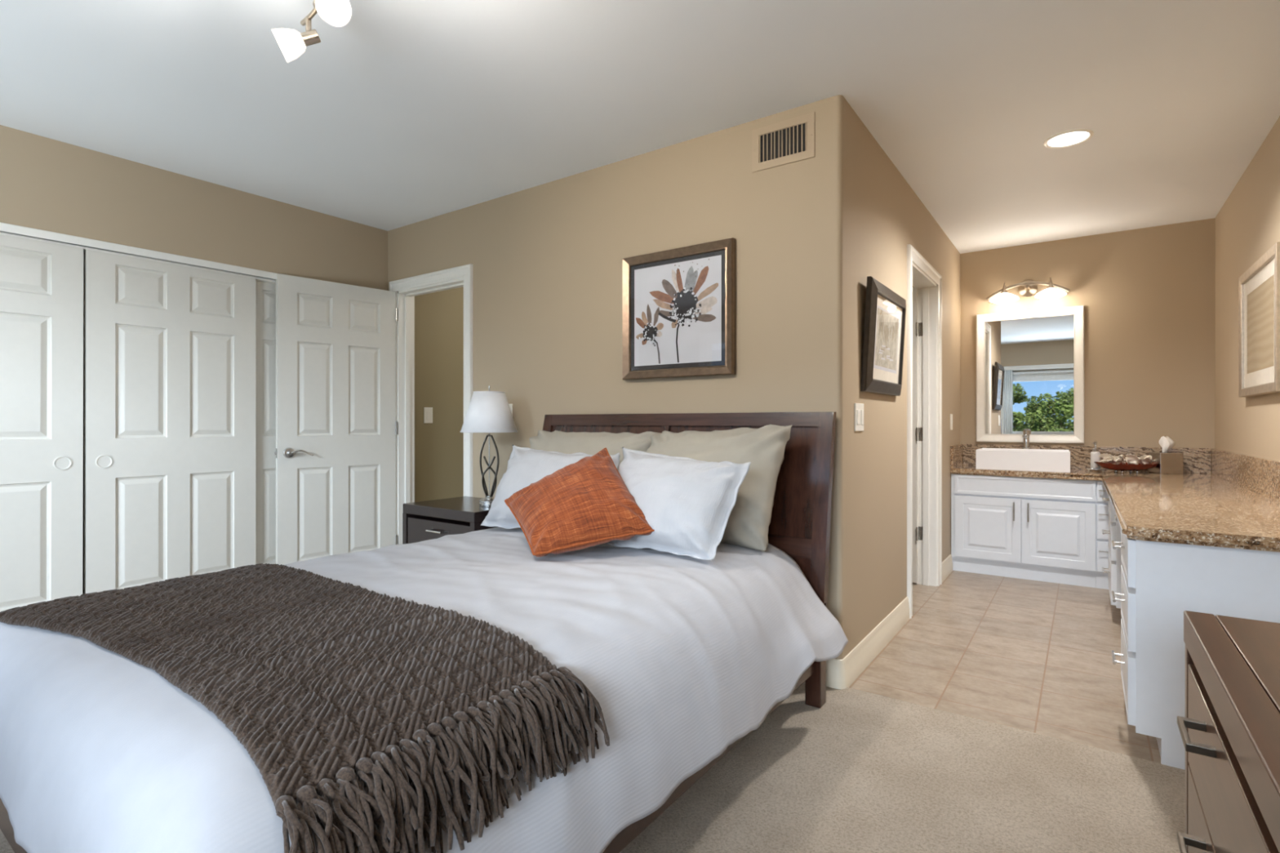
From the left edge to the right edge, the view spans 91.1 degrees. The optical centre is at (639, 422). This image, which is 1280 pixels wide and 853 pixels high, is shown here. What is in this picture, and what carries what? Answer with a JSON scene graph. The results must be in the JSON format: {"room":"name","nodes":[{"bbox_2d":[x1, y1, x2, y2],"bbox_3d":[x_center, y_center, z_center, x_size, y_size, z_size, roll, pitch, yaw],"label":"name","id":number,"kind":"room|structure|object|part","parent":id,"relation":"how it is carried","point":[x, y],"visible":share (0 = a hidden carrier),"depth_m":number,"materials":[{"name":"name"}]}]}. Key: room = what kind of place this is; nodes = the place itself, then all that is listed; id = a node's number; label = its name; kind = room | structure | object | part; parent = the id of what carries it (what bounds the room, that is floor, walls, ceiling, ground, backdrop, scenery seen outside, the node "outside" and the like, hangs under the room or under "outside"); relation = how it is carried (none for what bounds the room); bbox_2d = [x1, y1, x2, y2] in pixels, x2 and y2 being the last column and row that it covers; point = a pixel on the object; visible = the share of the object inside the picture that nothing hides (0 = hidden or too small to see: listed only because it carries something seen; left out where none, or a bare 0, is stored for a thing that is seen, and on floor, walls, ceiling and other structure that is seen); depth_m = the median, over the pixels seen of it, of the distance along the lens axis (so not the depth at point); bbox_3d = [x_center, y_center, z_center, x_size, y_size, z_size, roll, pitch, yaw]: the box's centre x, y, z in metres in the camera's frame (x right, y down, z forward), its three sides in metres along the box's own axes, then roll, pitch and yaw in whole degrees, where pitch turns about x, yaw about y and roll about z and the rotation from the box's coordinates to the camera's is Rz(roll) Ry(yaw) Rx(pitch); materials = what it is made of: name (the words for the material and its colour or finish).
{"room":"bedroom","nodes":[
{"label":"bedroom","id":0,"kind":"room"},
{"bbox_2d":[82,253,84,594],"bbox_3d":[-3.105,-0.125,3.288,0.630,2.440,3.370,0,0,35],"label":"wall","id":1,"kind":"structure","parent":0,"point":[83,253],"depth_m":3.63,"materials":[{"name":"beige paint"}]},
{"bbox_2d":[0,124,387,290],"bbox_3d":[-2.977,-0.125,2.820,0.120,2.440,3.994,0,0,35],"label":"wall","id":2,"kind":"structure","parent":0,"point":[46,184],"depth_m":3.37,"materials":[{"name":"beige paint"}]},
{"bbox_2d":[0,234,83,612],"bbox_3d":[-2.971,0.113,2.777,0.038,1.936,0.776,0,0,35],"label":"door","id":3,"kind":"structure","parent":2,"relation":"in","point":[42,282],"depth_m":2.96,"materials":[{"name":"white paint"}]},
{"bbox_3d":[-2.777,0.196,3.021,0.005,0.068,0.068,0,0,35],"label":"finger pull","id":4,"kind":"part","parent":3,"relation":"part of","materials":[{"name":"white paint"}]},
{"bbox_2d":[0,222,276,283],"bbox_3d":[-2.768,0.096,3.095,0.113,1.998,3.145,0,0,35],"label":"trim","id":5,"kind":"structure","parent":2,"relation":"attached to","point":[13,230],"depth_m":3.23,"materials":[{"name":"white wood"}]},
{"bbox_2d":[84,249,255,593],"bbox_3d":[-2.516,0.113,3.419,0.037,1.936,0.776,0,0,35],"label":"door","id":6,"kind":"structure","parent":2,"relation":"in","point":[170,349],"depth_m":3.36,"materials":[{"name":"white paint"}]},
{"bbox_3d":[-2.687,0.196,3.150,0.005,0.068,0.068,0,0,35],"label":"finger pull","id":7,"kind":"part","parent":6,"relation":"part of","materials":[{"name":"white paint"}]},
{"bbox_2d":[255,280,275,564],"bbox_3d":[-2.135,0.113,4.029,0.037,1.936,0.780,0,0,35],"label":"door","id":8,"kind":"structure","parent":2,"relation":"in","point":[265,292],"depth_m":3.82,"materials":[{"name":"white paint"}]},
{"bbox_2d":[274,273,397,564],"bbox_3d":[-1.927,0.092,4.048,0.091,1.982,0.752,0,0,44],"label":"door","id":9,"kind":"structure","parent":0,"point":[336,424],"depth_m":4.02,"materials":[{"name":"white paint"}]},
{"bbox_3d":[-2.203,0.186,3.799,0.023,0.058,0.011,0,0,44],"label":"latch plate","id":10,"kind":"part","parent":9,"relation":"part of","materials":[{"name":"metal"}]},
{"bbox_3d":[-2.092,0.186,3.850,0.056,0.066,0.160,0,0,44],"label":"handle","id":11,"kind":"part","parent":9,"relation":"part of","materials":[{"name":"metal"}]},
{"bbox_2d":[414,286,463,502],"bbox_3d":[-0.099,-0.125,5.192,2.070,2.440,2.966,0,0,35],"label":"wall","id":12,"kind":"structure","parent":0,"point":[439,315],"depth_m":4.77,"materials":[{"name":"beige paint"}]},
{"bbox_2d":[423,407,432,422],"bbox_3d":[-1.577,-0.054,4.682,0.009,0.118,0.075,0,0,35],"label":"light switch","id":13,"kind":"object","parent":12,"relation":"attached to","point":[428,411],"visible":1,"depth_m":4.67,"materials":[{"name":"white plastic"}]},
{"bbox_2d":[0,681,1185,852],"bbox_3d":[-1.281,1.152,1.620,5.635,0.126,4.040,0,0,35],"label":"floor","id":14,"kind":"structure","parent":0,"point":[861,771],"depth_m":1.85,"materials":[{"name":"beige carpet"}]},
{"bbox_2d":[0,411,835,852],"bbox_3d":[-0.476,0.523,2.118,1.583,1.132,2.164,0,0,35],"label":"bed","id":15,"kind":"object","parent":14,"relation":"on","point":[799,526],"visible":0.2,"depth_m":2.53,"materials":[{"name":"brown wood"}]},
{"bbox_3d":[-1.092,0.880,1.250,1.543,0.370,0.035,0,0,35],"label":"footboard","id":16,"kind":"part","parent":15,"relation":"part of","materials":[{"name":"brown wood"}]},
{"bbox_2d":[0,527,848,852],"bbox_3d":[-0.558,0.679,1.983,1.794,0.438,2.088,0,0,35],"label":"duvet","id":17,"kind":"object","parent":15,"relation":"on","point":[682,657],"visible":0.59,"depth_m":1.38,"materials":[{"name":"white fabric"}]},
{"bbox_2d":[0,563,609,852],"bbox_3d":[-0.939,0.589,1.482,1.728,0.290,0.685,0,0,35],"label":"throw blanket","id":18,"kind":"object","parent":17,"relation":"on","point":[322,681],"visible":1,"depth_m":1.14,"materials":[{"name":"brown fabric"}]},
{"bbox_2d":[480,444,619,528],"bbox_3d":[-0.381,0.282,2.685,0.648,0.358,0.258,0,0,35],"label":"pillow","id":19,"kind":"object","parent":17,"relation":"on","point":[526,466],"visible":0.42,"depth_m":2.70,"materials":[{"name":"white fabric"}]},
{"bbox_2d":[504,447,654,557],"bbox_3d":[-0.232,0.278,2.282,0.504,0.358,0.360,0,0,-13],"label":"throw cushion","id":20,"kind":"object","parent":17,"relation":"on","point":[585,503],"visible":1,"depth_m":2.19,"materials":[{"name":"orange fabric"}]},
{"bbox_2d":[528,430,662,470],"bbox_3d":[-0.294,0.259,2.994,0.795,0.440,0.306,0,0,35],"label":"pillow sham","id":21,"kind":"object","parent":17,"relation":"on","point":[589,443],"visible":0.19,"depth_m":2.95,"materials":[{"name":"beige fabric"}]},
{"bbox_2d":[604,447,751,560],"bbox_3d":[0.106,0.281,2.296,0.577,0.366,0.283,0,0,35],"label":"pillow","id":22,"kind":"object","parent":17,"relation":"on","point":[688,503],"visible":0.79,"depth_m":2.18,"materials":[{"name":"white fabric"}]},
{"bbox_2d":[645,424,792,551],"bbox_3d":[0.256,0.248,2.559,0.655,0.480,0.315,0,0,35],"label":"pillow sham","id":23,"kind":"object","parent":17,"relation":"on","point":[748,522],"visible":0.52,"depth_m":2.43,"materials":[{"name":"beige fabric"}]},
{"bbox_3d":[0.104,0.386,2.934,1.563,0.818,0.133,0,0,35],"label":"headboard","id":24,"kind":"part","parent":15,"relation":"part of","materials":[{"name":"brown wood"}]},
{"bbox_3d":[0.135,-0.014,2.978,1.469,0.058,0.053,0,0,35],"label":"rail","id":25,"kind":"part","parent":15,"relation":"part of","materials":[{"name":"brown wood"}]},
{"bbox_3d":[0.100,0.865,1.621,0.030,0.180,1.960,0,0,35],"label":"rail","id":26,"kind":"part","parent":15,"relation":"part of","materials":[{"name":"brown wood"}]},
{"bbox_3d":[0.088,0.497,2.912,1.469,0.075,0.048,0,0,35],"label":"rail","id":27,"kind":"part","parent":15,"relation":"part of","materials":[{"name":"brown wood"}]},
{"bbox_3d":[0.680,0.892,2.433,0.062,0.394,0.065,0,0,35],"label":"leg","id":28,"kind":"part","parent":15,"relation":"part of","materials":[{"name":"brown wood"}]},
{"bbox_2d":[402,496,498,544],"bbox_3d":[-0.965,0.772,3.521,0.610,0.634,0.464,0,0,35],"label":"nightstand","id":29,"kind":"object","parent":14,"relation":"on","point":[422,521],"visible":0.21,"depth_m":3.40,"materials":[{"name":"wood"}]},
{"bbox_3d":[-1.090,0.580,3.345,0.132,0.012,0.032,0,0,35],"label":"drawer pull","id":30,"kind":"part","parent":29,"relation":"part of","materials":[{"name":"metal"}]},
{"bbox_3d":[-0.966,0.625,3.521,0.532,0.190,0.404,0,0,35],"label":"drawer","id":31,"kind":"part","parent":29,"relation":"part of","materials":[{"name":"black wood"}]},
{"bbox_2d":[459,385,518,506],"bbox_3d":[-0.823,0.126,3.429,0.308,0.658,0.308,0,0,35],"label":"table lamp","id":32,"kind":"object","parent":29,"relation":"on","point":[489,411],"visible":0.95,"depth_m":3.34,"materials":[{"name":"fabric"}]},
{"bbox_3d":[-0.819,0.101,3.427,0.032,0.608,0.028,0,0,35],"label":"rod","id":33,"kind":"part","parent":32,"relation":"part of","materials":[{"name":"metal"}]},
{"bbox_3d":[-0.823,-0.057,3.429,0.308,0.221,0.308,0,0,35],"label":"lamp shade","id":34,"kind":"part","parent":32,"relation":"part of","materials":[{"name":"fabric"}]},
{"bbox_2d":[1177,610,1279,852],"bbox_3d":[0.793,0.717,0.432,0.560,0.744,1.422,0,0,35],"label":"dresser","id":35,"kind":"object","parent":14,"relation":"on","point":[1229,730],"visible":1,"depth_m":0.88,"materials":[{"name":"brown wood"}]},
{"bbox_3d":[0.827,0.647,0.933,0.035,0.012,0.104,0,0,35],"label":"drawer pull","id":36,"kind":"part","parent":35,"relation":"part of","materials":[{"name":"brown metal"}]},
{"bbox_3d":[0.827,0.466,0.933,0.035,0.012,0.104,0,0,35],"label":"drawer pull","id":37,"kind":"part","parent":35,"relation":"part of","materials":[{"name":"brown metal"}]},
{"bbox_3d":[0.794,0.712,0.848,0.014,0.196,0.677,0,0,35],"label":"drawer","id":38,"kind":"part","parent":35,"relation":"part of","materials":[{"name":"brown wood"}]},
{"bbox_3d":[0.794,0.520,0.848,0.014,0.175,0.677,0,0,35],"label":"drawer","id":39,"kind":"part","parent":35,"relation":"part of","materials":[{"name":"brown wood"}]},
{"bbox_2d":[387,95,836,658],"bbox_3d":[-0.488,-0.125,3.576,3.265,2.440,0.120,0,0,35],"label":"wall","id":40,"kind":"structure","parent":0,"point":[545,259],"depth_m":3.16,"materials":[{"name":"beige paint"}]},
{"bbox_2d":[389,263,472,544],"bbox_3d":[-1.356,0.058,4.180,0.860,2.075,0.143,0,0,35],"label":"trim","id":41,"kind":"structure","parent":40,"relation":"attached to","point":[406,290],"depth_m":4.34,"materials":[{"name":"white wood"}]},
{"bbox_2d":[508,404,512,415],"bbox_3d":[-0.778,-0.050,3.703,0.075,0.120,0.009,0,0,35],"label":"light switch","id":42,"kind":"object","parent":40,"relation":"attached to","point":[510,405],"visible":0.14,"depth_m":3.68,"materials":[{"name":"white plastic"}]},
{"bbox_2d":[622,237,735,379],"bbox_3d":[0.171,-0.524,3.011,0.620,0.614,0.036,0,0,35],"label":"framed picture","id":43,"kind":"object","parent":40,"relation":"attached to","point":[678,304],"visible":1,"depth_m":3.00,"materials":[{"name":"white paper"}]},
{"bbox_2d":[634,254,721,366],"bbox_3d":[0.170,-0.524,3.009,0.490,0.484,0.008,0,0,35],"label":"print","id":44,"kind":"object","parent":43,"relation":"attached to","point":[677,302],"depth_m":3.00,"materials":[{"name":"paper"}]},
{"bbox_2d":[751,111,815,173],"bbox_3d":[0.615,-1.208,2.715,0.288,0.190,0.009,0,0,35],"label":"air vent","id":45,"kind":"object","parent":40,"relation":"in","point":[791,140],"visible":1,"depth_m":2.71,"materials":[{"name":"beige metal"}]},
{"bbox_2d":[826,596,910,688],"bbox_3d":[0.236,1.034,3.694,2.290,0.122,1.181,0,0,35],"label":"baseboard","id":46,"kind":"structure","parent":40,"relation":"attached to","point":[840,673],"depth_m":2.81,"materials":[{"name":"beige paint"}]},
{"bbox_2d":[0,0,1279,253],"bbox_3d":[-0.401,-1.415,2.896,5.795,0.140,7.260,0,0,35],"label":"ceiling","id":47,"kind":"structure","parent":0,"point":[403,113],"depth_m":2.54,"materials":[{"name":"white paint"}]},
{"bbox_2d":[271,0,351,62],"bbox_3d":[-0.913,-1.223,1.594,0.268,0.243,0.774,0,0,-12],"label":"track light","id":48,"kind":"object","parent":47,"relation":"attached to","point":[337,13],"visible":1,"depth_m":1.88,"materials":[{"name":"white glass"}]},
{"bbox_3d":[-1.071,-1.148,1.917,0.091,0.093,0.089,0,0,-25],"label":"lamp shade","id":49,"kind":"part","parent":48,"relation":"part of","materials":[{"name":"white glass"}]},
{"bbox_3d":[-0.865,-1.155,1.753,0.092,0.094,0.090,0,0,35],"label":"lamp shade","id":50,"kind":"part","parent":48,"relation":"part of","materials":[{"name":"white glass"}]},
{"bbox_2d":[1043,128,1093,148],"bbox_3d":[2.028,-1.341,2.975,0.196,0.007,0.196,0,0,35],"label":"recessed light","id":51,"kind":"object","parent":47,"relation":"in","point":[1073,137],"visible":1,"depth_m":2.97,"materials":[{"name":"white glass"}]},
{"bbox_2d":[836,94,959,659],"bbox_3d":[1.669,-0.125,3.864,0.120,2.440,3.086,0,0,35],"label":"wall","id":52,"kind":"structure","parent":0,"point":[879,214],"depth_m":2.95,"materials":[{"name":"beige paint"}]},
{"bbox_2d":[854,403,863,431],"bbox_3d":[0.965,-0.023,2.761,0.009,0.122,0.125,0,0,35],"label":"light switch","id":53,"kind":"object","parent":52,"relation":"attached to","point":[859,407],"visible":1,"depth_m":2.74,"materials":[{"name":"white plastic"}]},
{"bbox_2d":[860,275,906,395],"bbox_3d":[1.190,-0.392,3.031,0.061,0.505,0.640,0,0,35],"label":"framed picture","id":54,"kind":"object","parent":52,"relation":"attached to","point":[885,316],"visible":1,"depth_m":2.95,"materials":[{"name":"grey metal"}]},
{"bbox_2d":[873,305,899,373],"bbox_3d":[1.193,-0.391,3.028,0.016,0.285,0.420,0,0,35],"label":"print","id":55,"kind":"object","parent":54,"relation":"attached to","point":[887,321],"depth_m":3.02,"materials":[{"name":"paper"}]},
{"bbox_2d":[912,287,922,582],"bbox_3d":[1.586,0.083,4.454,0.773,2.000,0.046,0,0,35],"label":"door","id":56,"kind":"structure","parent":52,"relation":"in","point":[914,290],"depth_m":4.25,"materials":[{"name":"white paint"}]},
{"bbox_2d":[906,244,942,618],"bbox_3d":[1.720,0.050,3.920,0.143,2.090,0.925,0,0,35],"label":"trim","id":57,"kind":"structure","parent":52,"relation":"attached to","point":[921,275],"depth_m":4.21,"materials":[{"name":"white wood"}]},
{"bbox_2d":[942,554,952,582],"bbox_3d":[2.167,1.034,4.449,0.015,0.122,0.475,0,0,35],"label":"baseboard","id":58,"kind":"structure","parent":52,"relation":"attached to","point":[947,564],"depth_m":4.46,"materials":[{"name":"beige paint"}]},
{"bbox_2d":[950,413,952,430],"bbox_3d":[2.312,-0.004,4.659,0.009,0.118,0.075,0,0,35],"label":"light switch","id":59,"kind":"object","parent":52,"relation":"attached to","point":[951,415],"visible":1,"depth_m":4.64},
{"bbox_2d":[950,444,963,468],"bbox_3d":[2.428,0.254,4.812,0.020,0.168,0.459,0,0,35],"label":"backsplash","id":60,"kind":"structure","parent":52,"relation":"attached to","point":[956,451],"depth_m":4.73,"materials":[{"name":"stone"}]},
{"bbox_2d":[848,570,1160,763],"bbox_3d":[1.906,1.155,3.736,2.885,0.120,3.100,0,0,35],"label":"floor tile","id":61,"kind":"structure","parent":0,"point":[1035,656],"depth_m":2.91,"materials":[{"name":"tile"}]},
{"bbox_2d":[951,474,1095,587],"bbox_3d":[2.767,0.738,4.553,0.866,0.715,0.488,0,0,35],"label":"vanity cabinet","id":62,"kind":"object","parent":61,"relation":"on","point":[1039,529],"visible":0.99,"depth_m":4.37,"materials":[{"name":"white paint"}]},
{"bbox_3d":[2.489,0.757,4.504,0.418,0.445,0.023,0,0,35],"label":"cabinet door","id":63,"kind":"part","parent":62,"relation":"part of","materials":[{"name":"white paint"}]},
{"bbox_3d":[2.612,0.620,4.386,0.010,0.130,0.036,0,0,35],"label":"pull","id":64,"kind":"part","parent":62,"relation":"part of","materials":[{"name":"metal"}]},
{"bbox_3d":[2.663,0.453,4.384,0.840,0.135,0.018,0,0,35],"label":"false drawer","id":65,"kind":"part","parent":62,"relation":"part of","materials":[{"name":"white paint"}]},
{"bbox_3d":[2.682,0.620,4.337,0.010,0.130,0.036,0,0,35],"label":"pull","id":66,"kind":"part","parent":62,"relation":"part of","materials":[{"name":"metal"}]},
{"bbox_3d":[2.833,0.757,4.260,0.418,0.445,0.023,0,0,35],"label":"cabinet door","id":67,"kind":"part","parent":62,"relation":"part of","materials":[{"name":"white paint"}]},
{"bbox_2d":[950,444,1279,551],"bbox_3d":[2.303,0.275,3.349,1.508,0.209,2.991,0,0,35],"label":"countertop","id":68,"kind":"structure","parent":62,"relation":"on","point":[1220,498],"depth_m":2.89,"materials":[{"name":"stone"}]},
{"bbox_2d":[975,448,1071,472],"bbox_3d":[2.791,0.267,4.573,0.570,0.142,0.360,0,0,35],"label":"vessel sink","id":69,"kind":"object","parent":68,"relation":"in","point":[1005,459],"visible":1,"depth_m":4.43,"materials":[{"name":"ceramic"}]},
{"bbox_2d":[1022,429,1031,448],"bbox_3d":[2.850,0.122,4.639,0.054,0.147,0.152,0,0,35],"label":"faucet","id":70,"kind":"object","parent":68,"relation":"on","point":[1026,445],"visible":1,"depth_m":4.66,"materials":[{"name":"silver metal"}]},
{"bbox_3d":[2.865,0.063,4.660,0.044,0.028,0.092,0,0,35],"label":"lever","id":71,"kind":"part","parent":70,"relation":"part of","materials":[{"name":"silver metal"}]},
{"bbox_2d":[1086,467,1106,471],"bbox_3d":[3.151,0.328,4.337,0.110,0.020,0.080,0,0,35],"label":"soap tray","id":72,"kind":"object","parent":68,"relation":"on","point":[1088,468],"visible":0.99,"depth_m":4.31,"materials":[{"name":"metal"}]},
{"bbox_2d":[1090,440,1100,468],"bbox_3d":[3.146,0.223,4.339,0.056,0.190,0.057,0,0,12],"label":"soap dispenser","id":73,"kind":"object","parent":72,"relation":"on","point":[1095,454],"visible":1,"depth_m":4.32,"materials":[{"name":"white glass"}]},
{"bbox_2d":[1090,451,1100,468],"bbox_3d":[3.147,0.259,4.340,0.056,0.118,0.056,0,0,35],"label":"bottle","id":74,"kind":"object","parent":73,"relation":"on","point":[1095,457],"depth_m":4.32,"materials":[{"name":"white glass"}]},
{"bbox_3d":[3.151,0.322,4.337,0.110,0.008,0.080,0,0,35],"label":"dish","id":75,"kind":"part","parent":72,"relation":"part of","materials":[{"name":"metal"}]},
{"bbox_2d":[1093,462,1159,473],"bbox_3d":[3.271,0.301,4.221,0.410,0.074,0.210,0,0,2],"label":"bowl","id":76,"kind":"object","parent":68,"relation":"on","point":[1122,467],"visible":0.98,"depth_m":4.15,"materials":[{"name":"red paint"}]},
{"bbox_2d":[1098,453,1114,459],"bbox_3d":[3.125,0.228,4.211,0.028,0.045,0.091,0,0,-30],"label":"seashell","id":77,"kind":"object","parent":76,"relation":"in","point":[1102,455],"visible":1,"depth_m":4.21,"materials":[{"name":"beige"}]},
{"bbox_2d":[1102,457,1114,463],"bbox_3d":[3.141,0.254,4.210,0.087,0.046,0.041,0,0,1],"label":"seashell","id":78,"kind":"object","parent":76,"relation":"in","point":[1110,458],"visible":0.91,"depth_m":4.21,"materials":[{"name":"beige"}]},
{"bbox_2d":[1124,457,1137,464],"bbox_3d":[3.293,0.254,4.213,0.040,0.053,0.090,0,0,-15],"label":"seashell","id":79,"kind":"object","parent":76,"relation":"in","point":[1135,462],"visible":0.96,"depth_m":4.19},
{"bbox_2d":[1125,453,1139,461],"bbox_3d":[3.274,0.235,4.176,0.081,0.052,0.033,0,0,20],"label":"seashell","id":80,"kind":"object","parent":79,"relation":"on","point":[1132,457],"visible":1,"depth_m":4.18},
{"bbox_2d":[1141,457,1149,463],"bbox_3d":[3.370,0.257,4.191,0.060,0.038,0.022,0,0,0],"label":"seashell","id":81,"kind":"object","parent":76,"relation":"in","point":[1145,460],"visible":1,"depth_m":4.20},
{"bbox_2d":[1148,435,1182,474],"bbox_3d":[3.506,0.214,4.189,0.132,0.247,0.132,0,0,11],"label":"tissue box","id":82,"kind":"object","parent":68,"relation":"on","point":[1170,463],"visible":1,"depth_m":4.13,"materials":[{"name":"cardboard"}]},
{"bbox_2d":[1095,480,1109,589],"bbox_3d":[3.344,0.738,4.145,0.544,0.715,0.485,0,0,35],"label":"drawer unit","id":83,"kind":"object","parent":61,"relation":"on","point":[1102,513],"visible":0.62,"depth_m":4.12,"materials":[{"name":"white paint"}]},
{"bbox_3d":[3.038,0.453,4.118,0.068,0.135,0.019,0,0,35],"label":"drawer","id":84,"kind":"part","parent":83,"relation":"part of","materials":[{"name":"white paint"}]},
{"bbox_3d":[3.038,0.880,4.118,0.068,0.200,0.019,0,0,35],"label":"drawer","id":85,"kind":"part","parent":83,"relation":"part of","materials":[{"name":"white paint"}]},
{"bbox_3d":[3.038,0.652,4.118,0.068,0.225,0.019,0,0,35],"label":"drawer","id":86,"kind":"part","parent":83,"relation":"part of","materials":[{"name":"white paint"}]},
{"bbox_2d":[1102,497,1121,608],"bbox_3d":[2.927,0.738,3.459,0.615,0.715,0.530,0,0,35],"label":"drawer unit","id":87,"kind":"object","parent":61,"relation":"on","point":[1114,530],"visible":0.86,"depth_m":3.40,"materials":[{"name":"white paint"}]},
{"bbox_3d":[2.691,0.444,3.627,0.036,0.010,0.140,0,0,35],"label":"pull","id":88,"kind":"part","parent":87,"relation":"part of","materials":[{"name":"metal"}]},
{"bbox_3d":[2.691,0.632,3.627,0.036,0.010,0.140,0,0,35],"label":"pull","id":89,"kind":"part","parent":87,"relation":"part of","materials":[{"name":"metal"}]},
{"bbox_3d":[2.691,0.854,3.627,0.036,0.010,0.140,0,0,35],"label":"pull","id":90,"kind":"part","parent":87,"relation":"part of","materials":[{"name":"metal"}]},
{"bbox_3d":[2.714,0.463,3.611,0.022,0.155,0.506,0,0,35],"label":"drawer","id":91,"kind":"part","parent":87,"relation":"part of","materials":[{"name":"white paint"}]},
{"bbox_3d":[2.714,0.655,3.611,0.022,0.190,0.506,0,0,35],"label":"drawer","id":92,"kind":"part","parent":87,"relation":"part of","materials":[{"name":"white paint"}]},
{"bbox_3d":[2.714,0.880,3.611,0.022,0.220,0.506,0,0,35],"label":"drawer","id":93,"kind":"part","parent":87,"relation":"part of","materials":[{"name":"white paint"}]},
{"bbox_2d":[1111,531,1279,769],"bbox_3d":[1.968,0.738,2.107,0.615,0.715,0.525,0,0,35],"label":"drawer unit","id":94,"kind":"object","parent":61,"relation":"on","point":[1160,581],"visible":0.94,"depth_m":1.99,"materials":[{"name":"white paint"}]},
{"bbox_3d":[1.732,0.444,2.275,0.036,0.010,0.140,0,0,35],"label":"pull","id":95,"kind":"part","parent":94,"relation":"part of","materials":[{"name":"metal"}]},
{"bbox_3d":[1.732,0.632,2.275,0.036,0.010,0.140,0,0,35],"label":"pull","id":96,"kind":"part","parent":94,"relation":"part of","materials":[{"name":"metal"}]},
{"bbox_3d":[1.732,0.854,2.275,0.036,0.010,0.140,0,0,35],"label":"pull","id":97,"kind":"part","parent":94,"relation":"part of","materials":[{"name":"metal"}]},
{"bbox_3d":[1.755,0.463,2.259,0.022,0.155,0.501,0,0,35],"label":"drawer","id":98,"kind":"part","parent":94,"relation":"part of","materials":[{"name":"white paint"}]},
{"bbox_3d":[1.755,0.655,2.259,0.022,0.190,0.501,0,0,35],"label":"drawer","id":99,"kind":"part","parent":94,"relation":"part of","materials":[{"name":"white paint"}]},
{"bbox_3d":[1.755,0.880,2.259,0.022,0.220,0.501,0,0,35],"label":"drawer","id":100,"kind":"part","parent":94,"relation":"part of","materials":[{"name":"white paint"}]},
{"bbox_2d":[912,217,1215,448],"bbox_3d":[2.687,-0.125,4.984,3.015,2.440,0.120,0,0,35],"label":"wall","id":101,"kind":"structure","parent":0,"point":[1147,295],"depth_m":4.39,"materials":[{"name":"beige paint"}]},
{"bbox_2d":[986,277,1070,304],"bbox_3d":[2.872,-0.986,4.661,0.536,0.173,0.200,0,0,35],"label":"vanity light","id":102,"kind":"object","parent":101,"relation":"attached to","point":[1028,288],"visible":1,"depth_m":4.67,"materials":[{"name":"white glass"}]},
{"bbox_3d":[2.752,-0.938,4.746,0.200,0.078,0.200,0,0,35],"label":"lamp shade","id":103,"kind":"part","parent":102,"relation":"part of","materials":[{"name":"white glass"}]},
{"bbox_3d":[2.991,-0.938,4.576,0.200,0.078,0.200,0,0,35],"label":"lamp shade","id":104,"kind":"part","parent":102,"relation":"part of","materials":[{"name":"white glass"}]},
{"bbox_2d":[976,305,1084,443],"bbox_3d":[2.920,-0.346,4.728,0.692,0.994,0.028,0,0,35],"label":"wall mirror","id":105,"kind":"object","parent":101,"relation":"attached to","point":[1030,363],"visible":0.89,"depth_m":4.72,"materials":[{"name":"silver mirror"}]},
{"bbox_2d":[963,444,1211,474],"bbox_3d":[3.162,0.254,4.560,1.466,0.168,0.020,0,0,35],"label":"backsplash","id":106,"kind":"structure","parent":101,"relation":"attached to","point":[1195,460],"depth_m":4.42,"materials":[{"name":"stone"}]},
{"bbox_2d":[1215,116,1279,461],"bbox_3d":[1.814,-0.125,1.251,0.120,2.440,6.980,0,0,35],"label":"wall","id":107,"kind":"structure","parent":0,"point":[1247,224],"depth_m":3.40,"materials":[{"name":"beige paint"}]},
{"bbox_2d":[1211,448,1279,502],"bbox_3d":[2.912,0.254,2.922,0.020,0.168,2.941,0,0,35],"label":"backsplash","id":108,"kind":"structure","parent":107,"relation":"attached to","point":[1260,475],"depth_m":3.17,"materials":[{"name":"stone"}]},
{"bbox_2d":[1238,241,1279,397],"bbox_3d":[2.954,-0.451,2.993,0.033,0.635,0.800,0,0,35],"label":"framed picture","id":109,"kind":"object","parent":107,"relation":"attached to","point":[1259,286],"visible":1,"depth_m":2.96,"materials":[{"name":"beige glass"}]},
{"bbox_2d":[1246,274,1274,373],"bbox_3d":[2.952,-0.451,2.994,0.001,0.403,0.568,0,0,35],"label":"print","id":110,"kind":"object","parent":109,"relation":"attached to","point":[1260,301],"depth_m":2.97}
]}

